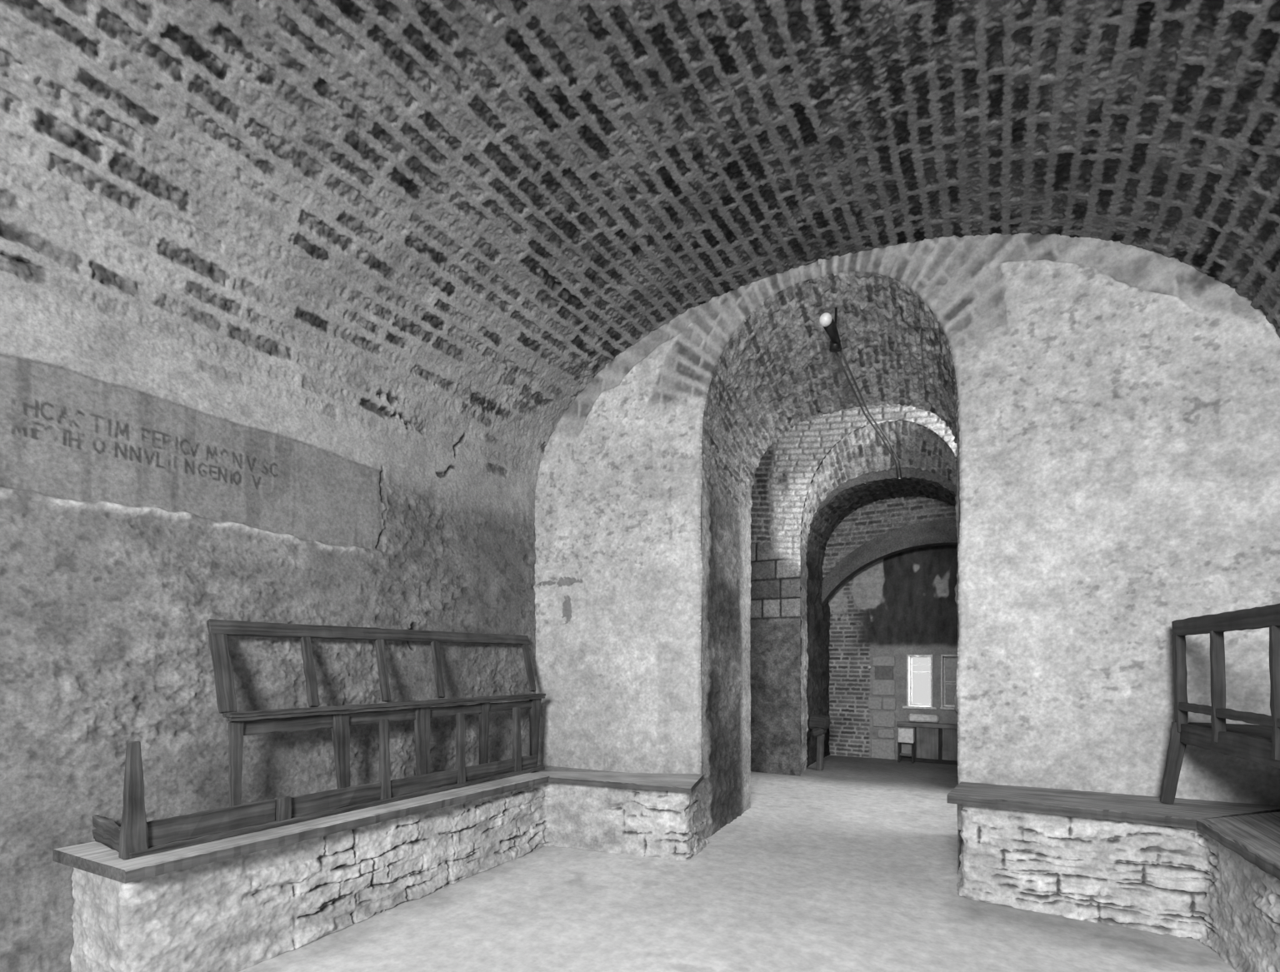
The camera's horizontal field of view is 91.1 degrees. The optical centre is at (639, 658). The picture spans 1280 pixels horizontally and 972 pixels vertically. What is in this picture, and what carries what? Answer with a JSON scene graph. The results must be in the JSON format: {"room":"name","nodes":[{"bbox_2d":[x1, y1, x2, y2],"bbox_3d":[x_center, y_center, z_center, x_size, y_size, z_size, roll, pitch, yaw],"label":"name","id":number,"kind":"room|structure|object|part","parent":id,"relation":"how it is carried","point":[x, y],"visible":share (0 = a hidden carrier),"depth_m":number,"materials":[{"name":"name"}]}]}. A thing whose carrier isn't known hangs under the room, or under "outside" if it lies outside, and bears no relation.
{"room":"vaulted brick cellar","nodes":[
{"label":"vaulted brick cellar","id":0,"kind":"room"},
{"bbox_2d":[0,326,536,971],"bbox_3d":[-2.731,0.040,2.187,0.059,2.720,7.480,0,0,30],"label":"wall","id":1,"kind":"structure","parent":0,"point":[138,511],"depth_m":3.08,"materials":[{"name":"paint"}]},
{"bbox_2d":[0,0,1279,504],"bbox_3d":[-0.540,-2.059,1.168,4.845,1.479,7.890,0,0,30],"label":"ceiling","id":2,"kind":"structure","parent":0,"point":[416,232],"depth_m":3.03,"materials":[{"name":"brick"}]},
{"bbox_2d":[237,755,1236,971],"bbox_3d":[0.647,1.402,3.200,4.942,0.011,12.596,0,0,30],"label":"floor","id":3,"kind":"structure","parent":0,"point":[850,865],"depth_m":3.46,"materials":[{"name":"grey concrete"}]},
{"bbox_2d":[70,765,708,971],"bbox_3d":[-0.942,1.125,3.712,1.595,0.550,3.294,0,0,30],"label":"stone bench base","id":4,"kind":"object","parent":3,"relation":"on","point":[237,914],"visible":0.94,"depth_m":3.24,"materials":[{"name":"grey stone"}]},
{"bbox_2d":[52,773,549,884],"bbox_3d":[-1.543,0.855,3.639,0.584,0.111,2.660,0,0,30],"label":"board","id":5,"kind":"object","parent":4,"relation":"on","point":[94,857],"visible":0.52,"depth_m":2.85,"materials":[{"name":"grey wood"}]},
{"bbox_2d":[91,708,544,859],"bbox_3d":[-1.548,0.602,3.770,0.428,0.527,2.718,0,0,30],"label":"wooden frame","id":6,"kind":"object","parent":5,"relation":"on","point":[136,837],"visible":1,"depth_m":3.04,"materials":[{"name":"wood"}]},
{"bbox_3d":[-2.224,0.769,2.646,0.351,0.063,0.035,0,0,33],"label":"rail","id":7,"kind":"part","parent":6,"relation":"part of","materials":[{"name":"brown wood"}]},
{"bbox_3d":[-2.230,0.716,2.645,0.362,0.064,0.035,0,0,34],"label":"rail","id":8,"kind":"part","parent":6,"relation":"part of","materials":[{"name":"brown wood"}]},
{"bbox_3d":[-2.042,0.570,2.537,0.052,0.463,0.087,0,0,30],"label":"post","id":9,"kind":"part","parent":6,"relation":"part of","materials":[{"name":"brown wood"}]},
{"bbox_3d":[-1.750,0.738,3.077,0.049,0.113,0.070,0,0,30],"label":"post","id":10,"kind":"part","parent":6,"relation":"part of","materials":[{"name":"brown wood"}]},
{"bbox_3d":[-1.407,0.821,3.699,0.065,0.089,2.701,0,0,29],"label":"rail","id":11,"kind":"part","parent":6,"relation":"part of","materials":[{"name":"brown wood"}]},
{"bbox_3d":[-1.474,0.583,3.615,0.080,0.461,0.087,0,0,30],"label":"post","id":12,"kind":"part","parent":6,"relation":"part of","materials":[{"name":"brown wood"}]},
{"bbox_3d":[-1.183,0.595,4.144,0.077,0.465,0.096,0,0,30],"label":"post","id":13,"kind":"part","parent":6,"relation":"part of","materials":[{"name":"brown wood"}]},
{"bbox_3d":[-0.911,0.604,4.644,0.074,0.474,0.104,0,0,30],"label":"post","id":14,"kind":"part","parent":6,"relation":"part of","materials":[{"name":"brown wood"}]},
{"bbox_2d":[206,619,545,807],"bbox_3d":[-1.452,0.336,4.101,0.251,1.060,2.446,0,0,30],"label":"wooden frame","id":15,"kind":"object","parent":5,"relation":"on","point":[339,719],"visible":0.93,"depth_m":3.60,"materials":[{"name":"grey wood"}]},
{"bbox_3d":[-1.977,0.561,3.069,0.053,0.504,0.060,0,0,30],"label":"leg","id":16,"kind":"part","parent":15,"relation":"part of","materials":[{"name":"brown wood"}]},
{"bbox_3d":[-1.696,0.568,3.558,0.058,0.523,0.119,0,0,30],"label":"leg","id":17,"kind":"part","parent":15,"relation":"part of","materials":[{"name":"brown wood"}]},
{"bbox_3d":[-1.530,-0.148,4.159,0.057,0.090,2.425,0,0,30],"label":"rail","id":18,"kind":"part","parent":15,"relation":"part of","materials":[{"name":"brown wood"}]},
{"bbox_3d":[-1.409,0.353,4.069,0.033,0.094,2.341,0,0,30],"label":"seat rail","id":19,"kind":"part","parent":15,"relation":"part of","materials":[{"name":"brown wood"}]},
{"bbox_3d":[-1.385,0.294,4.046,0.080,0.063,2.395,0,0,30],"label":"ledge moulding","id":20,"kind":"part","parent":15,"relation":"part of","materials":[{"name":"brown wood"}]},
{"bbox_3d":[-1.410,0.574,4.055,0.055,0.534,0.117,0,0,30],"label":"leg","id":21,"kind":"part","parent":15,"relation":"part of","materials":[{"name":"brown wood"}]},
{"bbox_3d":[-1.129,0.581,4.548,0.055,0.544,0.074,0,0,30],"label":"leg","id":22,"kind":"part","parent":15,"relation":"part of","materials":[{"name":"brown wood"}]},
{"bbox_3d":[-0.845,0.588,5.043,0.059,0.557,0.109,0,0,30],"label":"leg","id":23,"kind":"part","parent":15,"relation":"part of","materials":[{"name":"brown wood"}]},
{"bbox_2d":[530,771,703,793],"bbox_3d":[-0.349,0.889,4.542,1.611,0.036,0.510,0,0,6],"label":"board","id":24,"kind":"object","parent":4,"relation":"on","point":[687,783],"visible":0.91,"depth_m":4.52,"materials":[{"name":"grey wood"}]},
{"bbox_2d":[807,714,830,770],"bbox_3d":[2.256,1.058,7.921,0.249,0.685,0.234,0,0,30],"label":"bench","id":25,"kind":"object","parent":3,"relation":"on","point":[819,724],"visible":1,"depth_m":7.83,"materials":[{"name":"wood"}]},
{"bbox_3d":[2.256,1.180,7.859,0.089,0.442,0.075,0,0,30],"label":"post","id":26,"kind":"part","parent":25,"relation":"part of","materials":[{"name":"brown wood"}]},
{"bbox_2d":[897,727,914,764],"bbox_3d":[3.578,1.169,8.437,0.200,0.462,0.164,0,0,30],"label":"stand","id":27,"kind":"object","parent":3,"relation":"on","point":[906,735],"visible":1,"depth_m":8.38,"materials":[{"name":"white paint"}]},
{"bbox_3d":[3.474,1.265,8.428,0.030,0.270,0.030,0,0,30],"label":"leg","id":28,"kind":"part","parent":27,"relation":"part of","materials":[{"name":"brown wood"}]},
{"bbox_3d":[3.534,1.265,8.532,0.029,0.270,0.030,0,0,30],"label":"leg","id":29,"kind":"part","parent":27,"relation":"part of","materials":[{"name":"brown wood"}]},
{"bbox_2d":[900,753,911,756],"bbox_3d":[3.578,1.300,8.438,0.180,0.024,0.144,0,0,30],"label":"shelf","id":30,"kind":"object","parent":27,"relation":"attached to","point":[901,754],"depth_m":8.41,"materials":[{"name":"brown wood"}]},
{"bbox_3d":[3.622,1.265,8.344,0.029,0.270,0.030,0,0,30],"label":"leg","id":31,"kind":"part","parent":27,"relation":"part of","materials":[{"name":"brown wood"}]},
{"bbox_2d":[956,805,1279,971],"bbox_3d":[2.123,1.122,2.558,1.599,0.556,2.750,0,0,30],"label":"stone bench base","id":32,"kind":"object","parent":3,"relation":"on","point":[1162,880],"visible":0.95,"depth_m":3.28,"materials":[{"name":"grey stone"}]},
{"bbox_2d":[946,781,1279,829],"bbox_3d":[2.624,0.815,3.478,1.625,0.053,0.595,0,0,30],"label":"board","id":33,"kind":"object","parent":32,"relation":"on","point":[1185,813],"visible":0.97,"depth_m":3.41,"materials":[{"name":"grey wood"}]},
{"bbox_2d":[1196,812,1279,880],"bbox_3d":[2.530,0.817,2.207,0.524,0.053,2.754,0,0,30],"label":"board","id":34,"kind":"object","parent":32,"relation":"on","point":[1256,837],"visible":1,"depth_m":2.82,"materials":[{"name":"grey wood"}]},
{"bbox_2d":[1160,603,1279,804],"bbox_3d":[2.595,0.289,2.419,0.581,1.012,2.085,0,0,30],"label":"wooden frame","id":35,"kind":"object","parent":34,"relation":"on","point":[1259,742],"visible":1,"depth_m":2.95,"materials":[{"name":"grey wood"}]},
{"bbox_3d":[2.897,0.570,3.405,0.125,0.449,0.063,0,0,30],"label":"leg","id":36,"kind":"part","parent":35,"relation":"part of","materials":[{"name":"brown wood"}]},
{"bbox_3d":[2.504,-0.167,2.472,0.045,0.099,2.092,0,0,24],"label":"rail","id":37,"kind":"part","parent":35,"relation":"part of","materials":[{"name":"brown wood"}]},
{"bbox_3d":[2.507,0.254,2.459,0.045,0.051,2.071,0,0,24],"label":"rail","id":38,"kind":"part","parent":35,"relation":"part of","materials":[{"name":"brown wood"}]},
{"bbox_3d":[2.518,0.382,2.447,0.055,0.149,2.063,0,0,24],"label":"seat rail","id":39,"kind":"part","parent":35,"relation":"part of","materials":[{"name":"grey wood"}]},
{"bbox_2d":[700,335,954,806],"bbox_3d":[2.133,-0.950,5.232,4.100,4.700,0.018,0,0,30],"label":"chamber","id":40,"kind":"object","parent":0,"point":[854,407],"visible":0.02,"depth_m":6.11,"materials":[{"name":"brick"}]},
{"bbox_2d":[701,271,963,875],"bbox_3d":[1.508,-0.640,4.888,1.813,4.080,1.219,0,0,30],"label":"archway","id":41,"kind":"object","parent":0,"point":[778,372],"depth_m":5.00,"materials":[{"name":"brick"}]},
{"bbox_2d":[819,307,901,479],"bbox_3d":[2.183,-2.319,5.844,0.126,0.484,3.492,0,0,31],"label":"ceiling lamp","id":42,"kind":"object","parent":41,"relation":"attached to","point":[826,320],"visible":1,"depth_m":4.70,"materials":[{"name":"metal"}]},
{"bbox_3d":[1.298,-2.365,4.391,0.088,0.088,0.088,0,0,30],"label":"bulb","id":43,"kind":"part","parent":42,"relation":"part of","materials":[{"name":"white glass"}]},
{"bbox_2d":[823,319,841,352],"bbox_3d":[1.388,-2.329,4.535,0.086,0.148,0.268,0,0,30],"label":"socket","id":44,"kind":"object","parent":42,"relation":"attached to","point":[832,330],"depth_m":4.52,"materials":[{"name":"metal"}]},
{"bbox_2d":[750,404,957,776],"bbox_3d":[3.148,-0.950,7.003,4.100,4.700,0.516,0,0,30],"label":"wall","id":45,"kind":"structure","parent":0,"point":[784,474],"depth_m":7.51,"materials":[{"name":"brick"}]},
{"bbox_2d":[800,420,957,768],"bbox_3d":[3.272,-0.700,8.025,2.900,4.200,1.420,0,0,30],"label":"wall","id":46,"kind":"structure","parent":0,"point":[872,487],"depth_m":8.14,"materials":[{"name":"brick"}]},
{"bbox_2d":[822,486,955,579],"bbox_3d":[3.387,-1.580,8.266,2.160,1.441,0.008,0,0,30],"label":"wall","id":47,"kind":"structure","parent":46,"relation":"attached to","point":[873,520],"depth_m":8.39,"materials":[{"name":"brick"}]},
{"bbox_2d":[820,520,957,606],"bbox_3d":[3.413,-1.240,8.302,1.979,1.021,0.200,0,0,30],"label":"arch","id":48,"kind":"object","parent":46,"relation":"attached to","point":[940,532],"depth_m":8.27,"materials":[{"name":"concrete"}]},
{"bbox_2d":[828,543,958,759],"bbox_3d":[3.685,-0.450,8.544,2.500,3.700,0.014,0,0,30],"label":"wall","id":49,"kind":"structure","parent":0,"point":[900,605],"depth_m":8.69,"materials":[{"name":"brick"}]},
{"bbox_2d":[868,656,895,759],"bbox_3d":[3.358,0.685,8.719,0.366,1.422,0.068,0,0,30],"label":"trim","id":50,"kind":"structure","parent":49,"relation":"attached to","point":[881,748],"depth_m":8.68,"materials":[{"name":"stone"}]},
{"bbox_2d":[875,667,893,679],"bbox_3d":[3.385,0.210,8.714,0.244,0.160,0.052,0,0,30],"label":"trim","id":51,"kind":"structure","parent":49,"relation":"attached to","point":[880,672],"depth_m":8.69,"materials":[{"name":"grey stone"}]},
{"bbox_2d":[902,655,936,709],"bbox_3d":[3.815,0.320,8.550,0.420,0.733,0.255,0,0,30],"label":"window","id":52,"kind":"structure","parent":49,"relation":"in","point":[909,682],"depth_m":8.55,"materials":[{"name":"white paint"}]},
{"bbox_3d":[3.803,0.669,8.528,0.420,0.034,0.205,0,0,30],"label":"sill","id":53,"kind":"part","parent":52,"relation":"part of","materials":[{"name":"white paint"}]},
{"bbox_2d":[896,714,957,764],"bbox_3d":[3.997,1.077,8.302,1.121,0.650,0.145,0,0,30],"label":"dado","id":54,"kind":"object","parent":49,"relation":"attached to","point":[928,742],"visible":0.59,"depth_m":8.36,"materials":[{"name":"paint"}]},
{"bbox_2d":[908,714,939,723],"bbox_3d":[3.801,0.805,8.414,0.370,0.104,0.145,0,0,30],"label":"plaque","id":55,"kind":"object","parent":54,"relation":"attached to","point":[920,718],"depth_m":8.36,"materials":[{"name":"white paint"}]},
{"bbox_3d":[3.850,1.140,8.426,0.279,0.420,0.024,0,0,30],"label":"panel","id":56,"kind":"part","parent":54,"relation":"part of","materials":[{"name":"paint"}]},
{"bbox_3d":[4.008,0.900,8.324,1.120,0.065,0.095,0,0,30],"label":"cap rail","id":57,"kind":"part","parent":54,"relation":"part of","materials":[{"name":"paint"}]},
{"bbox_3d":[4.019,1.375,8.323,1.100,0.055,0.045,0,0,30],"label":"rail","id":58,"kind":"part","parent":54,"relation":"part of","materials":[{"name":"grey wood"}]},
{"bbox_3d":[4.155,1.140,8.251,0.339,0.420,0.025,0,0,30],"label":"panel","id":59,"kind":"part","parent":54,"relation":"part of","materials":[{"name":"paint"}]},
{"bbox_2d":[940,655,957,709],"bbox_3d":[4.188,0.317,8.336,0.360,0.727,0.254,0,0,30],"label":"window","id":60,"kind":"structure","parent":49,"relation":"in","point":[948,662],"depth_m":8.46,"materials":[{"name":"white paint"}]},
{"bbox_3d":[4.176,0.664,8.314,0.360,0.033,0.204,0,0,30],"label":"sill","id":61,"kind":"part","parent":60,"relation":"part of","materials":[{"name":"white paint"}]},
{"bbox_3d":[4.243,0.312,8.431,0.280,0.655,0.004,0,0,30],"label":"pane","id":62,"kind":"part","parent":60,"relation":"part of","materials":[{"name":"grey glass"}]},
{"bbox_2d":[533,232,1279,830],"bbox_3d":[1.298,-0.880,4.362,4.916,3.960,0.436,0,0,30],"label":"wall","id":63,"kind":"structure","parent":0,"point":[1118,403],"depth_m":3.84,"materials":[{"name":"paint"}]}
]}

